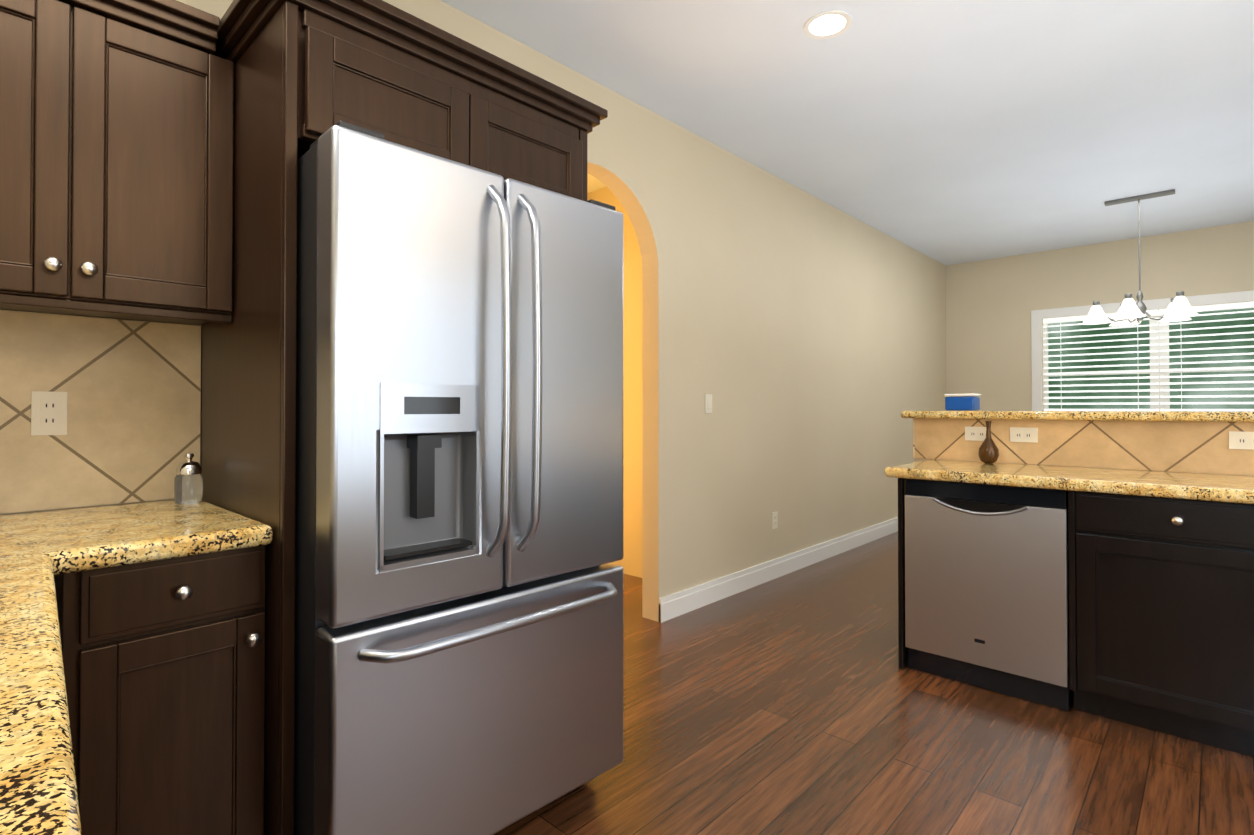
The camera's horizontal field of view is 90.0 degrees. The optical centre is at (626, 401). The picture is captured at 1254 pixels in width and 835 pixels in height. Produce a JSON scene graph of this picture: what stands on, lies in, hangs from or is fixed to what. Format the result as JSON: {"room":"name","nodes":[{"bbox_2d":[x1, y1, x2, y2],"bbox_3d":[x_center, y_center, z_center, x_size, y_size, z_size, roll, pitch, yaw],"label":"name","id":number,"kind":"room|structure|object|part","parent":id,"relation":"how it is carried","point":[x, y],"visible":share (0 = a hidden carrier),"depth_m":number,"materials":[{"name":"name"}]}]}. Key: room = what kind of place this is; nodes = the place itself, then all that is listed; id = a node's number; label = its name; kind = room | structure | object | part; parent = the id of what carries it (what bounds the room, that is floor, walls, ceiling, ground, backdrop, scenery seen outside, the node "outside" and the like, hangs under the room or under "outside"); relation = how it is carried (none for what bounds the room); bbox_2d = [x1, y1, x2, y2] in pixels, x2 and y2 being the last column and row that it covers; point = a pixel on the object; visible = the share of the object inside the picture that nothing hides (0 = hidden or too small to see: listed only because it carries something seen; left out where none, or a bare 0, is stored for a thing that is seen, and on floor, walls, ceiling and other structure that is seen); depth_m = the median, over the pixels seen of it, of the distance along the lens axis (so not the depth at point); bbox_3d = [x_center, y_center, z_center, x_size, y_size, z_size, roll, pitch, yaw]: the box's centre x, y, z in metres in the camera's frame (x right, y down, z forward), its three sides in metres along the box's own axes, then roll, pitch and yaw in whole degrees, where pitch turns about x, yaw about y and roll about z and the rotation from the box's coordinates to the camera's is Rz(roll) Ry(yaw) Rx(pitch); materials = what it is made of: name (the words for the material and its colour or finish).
{"room":"kitchen","nodes":[
{"label":"kitchen","id":0,"kind":"room"},
{"bbox_2d":[0,0,945,621],"bbox_3d":[0.743,-0.184,4.175,0.120,2.820,8.616,-1,-1,43],"label":"wall","id":1,"kind":"structure","parent":0,"point":[798,334],"depth_m":4.15,"materials":[{"name":"paint"}]},
{"bbox_2d":[31,391,67,435],"bbox_3d":[-1.522,0.031,1.653,0.009,0.115,0.070,-1,-1,43],"label":"outlet","id":2,"kind":"object","parent":1,"relation":"attached to","point":[48,413],"visible":1,"depth_m":1.65,"materials":[{"name":"beige plastic"}]},
{"bbox_2d":[0,310,200,513],"bbox_3d":[-1.687,0.025,1.493,0.011,0.517,1.135,-1,-1,43],"label":"backsplash","id":3,"kind":"structure","parent":1,"relation":"attached to","point":[132,388],"depth_m":1.73,"materials":[{"name":"tile"}]},
{"bbox_2d":[0,0,233,325],"bbox_3d":[-1.546,-0.604,1.367,0.395,0.777,1.135,-1,-1,43],"label":"upper cabinet","id":4,"kind":"object","parent":1,"relation":"attached to","point":[116,155],"visible":1,"depth_m":1.50,"materials":[{"name":"brown wood"}]},
{"bbox_2d":[705,394,711,412],"bbox_3d":[0.499,0.012,3.816,0.012,0.115,0.070,-1,-1,43],"label":"light switch","id":5,"kind":"object","parent":1,"relation":"attached to","point":[708,403],"visible":1,"depth_m":3.81,"materials":[{"name":"beige plastic"}]},
{"bbox_2d":[772,512,777,528],"bbox_3d":[1.032,0.828,4.377,0.009,0.115,0.070,-1,-1,43],"label":"electrical outlet","id":6,"kind":"object","parent":1,"relation":"attached to","point":[774,520],"visible":1,"depth_m":4.37,"materials":[{"name":"beige plastic"}]},
{"bbox_2d":[659,517,897,622],"bbox_3d":[1.923,1.172,5.313,0.019,0.130,5.080,-1,-1,43],"label":"baseboard","id":7,"kind":"structure","parent":1,"relation":"attached to","point":[676,604],"depth_m":4.21,"materials":[{"name":"white wood"}]},
{"bbox_2d":[587,187,641,577],"bbox_3d":[0.067,-0.181,4.485,1.290,2.820,0.100,-1,-1,43],"label":"wall","id":8,"kind":"structure","parent":0,"point":[630,562],"depth_m":4.42,"materials":[{"name":"paint"}]},
{"bbox_2d":[441,0,1253,264],"bbox_3d":[2.010,-1.646,2.997,6.720,0.080,8.616,-1,-1,43],"label":"ceiling","id":9,"kind":"structure","parent":0,"point":[948,132],"depth_m":3.32,"materials":[{"name":"paint"}]},
{"bbox_2d":[804,10,851,38],"bbox_3d":[0.854,-1.606,2.673,0.196,0.006,0.196,-1,-1,43],"label":"recessed light","id":10,"kind":"object","parent":9,"relation":"in","point":[828,24],"visible":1,"depth_m":2.67,"materials":[{"name":"white glass"}]},
{"bbox_2d":[1082,189,1197,325],"bbox_3d":[3.939,-1.095,4.844,0.705,0.984,0.709,-1,-1,43],"label":"chandelier","id":11,"kind":"object","parent":9,"relation":"hanging from","point":[1130,312],"visible":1,"depth_m":4.81,"materials":[{"name":"white glass"}]},
{"bbox_2d":[494,531,1253,834],"bbox_3d":[2.010,1.254,2.969,6.720,0.080,8.616,-1,-1,43],"label":"floor","id":12,"kind":"structure","parent":0,"point":[798,702],"depth_m":2.19,"materials":[{"name":"brown wood"}]},
{"bbox_2d":[0,500,272,834],"bbox_3d":[-1.015,0.736,0.862,1.842,0.914,1.124,-1,-1,43],"label":"base cabinet","id":13,"kind":"object","parent":12,"relation":"on","point":[132,669],"depth_m":1.31,"materials":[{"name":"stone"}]},
{"bbox_2d":[174,453,202,503],"bbox_3d":[-1.245,0.215,1.782,0.067,0.143,0.068,-1,-1,43],"label":"soap dispenser","id":14,"kind":"object","parent":13,"relation":"on","point":[188,483],"visible":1,"depth_m":1.76,"materials":[{"name":"clear glass"}]},
{"bbox_2d":[200,0,607,834],"bbox_3d":[-0.698,0.109,1.990,0.765,2.190,1.038,-1,-1,43],"label":"surround","id":15,"kind":"object","parent":12,"relation":"on","point":[308,74],"visible":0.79,"depth_m":1.57,"materials":[{"name":"brown wood"}]},
{"bbox_2d":[294,120,622,834],"bbox_3d":[-0.567,0.301,1.860,0.897,1.796,0.878,-1,-1,43],"label":"refrigerator","id":16,"kind":"object","parent":12,"relation":"on","point":[459,536],"visible":0.96,"depth_m":1.50,"materials":[{"name":"grey metal"}]},
{"bbox_3d":[-0.497,-0.053,1.489,0.113,1.060,0.428,-1,-1,43],"label":"door","id":17,"kind":"part","parent":16,"relation":"part of","materials":[{"name":"silver metal"}]},
{"bbox_3d":[-0.344,0.792,1.633,0.126,0.596,0.860,-1,-1,43],"label":"drawer","id":18,"kind":"part","parent":16,"relation":"part of","materials":[{"name":"silver metal"}]},
{"bbox_3d":[-0.192,-0.050,1.794,0.113,1.060,0.428,-1,-1,43],"label":"door","id":19,"kind":"part","parent":16,"relation":"part of","materials":[{"name":"silver metal"}]},
{"bbox_2d":[885,414,1253,756],"bbox_3d":[2.774,0.638,1.871,3.851,1.129,0.746,-1,-1,43],"label":"kitchen island","id":20,"kind":"object","parent":12,"relation":"on","point":[1161,561],"depth_m":2.32,"materials":[{"name":"brown wood"}]},
{"bbox_2d":[965,427,985,440],"bbox_3d":[1.763,0.160,3.155,0.115,0.070,0.009,-1,-1,43],"label":"outlet","id":21,"kind":"object","parent":20,"relation":"attached to","point":[975,433],"visible":0.94,"depth_m":3.16,"materials":[{"name":"beige plastic"}]},
{"bbox_2d":[978,421,998,463],"bbox_3d":[1.755,0.196,3.043,0.088,0.206,0.088,-1,-1,43],"label":"vase","id":22,"kind":"object","parent":20,"relation":"on","point":[988,452],"visible":1,"depth_m":3.02,"materials":[{"name":"brown ceramic"}]},
{"bbox_2d":[905,478,1072,710],"bbox_3d":[1.664,0.779,2.827,0.604,0.861,0.571,-1,-1,43],"label":"dishwasher","id":23,"kind":"object","parent":20,"relation":"in","point":[986,586],"visible":0.96,"depth_m":2.60,"materials":[{"name":"silver metal"}]},
{"bbox_3d":[1.474,0.447,2.628,0.357,0.058,0.014,-1,-1,43],"label":"handle","id":24,"kind":"part","parent":23,"relation":"part of","materials":[{"name":"silver metal"}]},
{"bbox_2d":[1010,427,1037,442],"bbox_3d":[1.909,0.159,3.017,0.115,0.070,0.009,-1,-1,43],"label":"outlet","id":25,"kind":"object","parent":20,"relation":"attached to","point":[1017,434],"visible":1,"depth_m":3.02,"materials":[{"name":"beige plastic"}]},
{"bbox_2d":[901,410,1253,417],"bbox_3d":[3.050,0.056,2.205,3.898,0.040,0.490,-1,-1,43],"label":"island countertop","id":26,"kind":"structure","parent":20,"relation":"on","point":[960,414],"depth_m":2.79,"materials":[{"name":"beige stone"}]},
{"bbox_2d":[944,393,980,410],"bbox_3d":[1.789,0.002,3.344,0.150,0.089,0.130,-1,-1,43],"label":"container","id":27,"kind":"object","parent":26,"relation":"on","point":[963,402],"visible":1,"depth_m":3.30,"materials":[{"name":"blue plastic"}]},
{"bbox_2d":[1229,431,1253,449],"bbox_3d":[2.470,0.154,2.490,0.115,0.070,0.009,-1,-1,43],"label":"outlet","id":28,"kind":"object","parent":20,"relation":"attached to","point":[1241,440],"visible":1,"depth_m":2.50,"materials":[{"name":"beige plastic"}]},
{"bbox_2d":[946,221,1253,410],"bbox_3d":[5.490,-0.171,5.542,4.920,2.820,0.120,-1,-1,43],"label":"wall","id":29,"kind":"structure","parent":0,"point":[991,304],"depth_m":6.54,"materials":[{"name":"paint"}]},
{"bbox_2d":[1031,290,1253,410],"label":"window","id":30,"kind":"structure","parent":29,"relation":"in","point":[1037,316],"depth_m":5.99,"materials":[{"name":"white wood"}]},
{"bbox_2d":[1043,301,1253,410],"bbox_3d":[5.036,-0.292,5.929,1.850,1.165,0.056,-1,-1,43],"label":"window blinds","id":31,"kind":"object","parent":30,"relation":"attached to","point":[1163,311],"visible":0.56,"depth_m":5.95,"materials":[{"name":"white plastic"}]}
]}

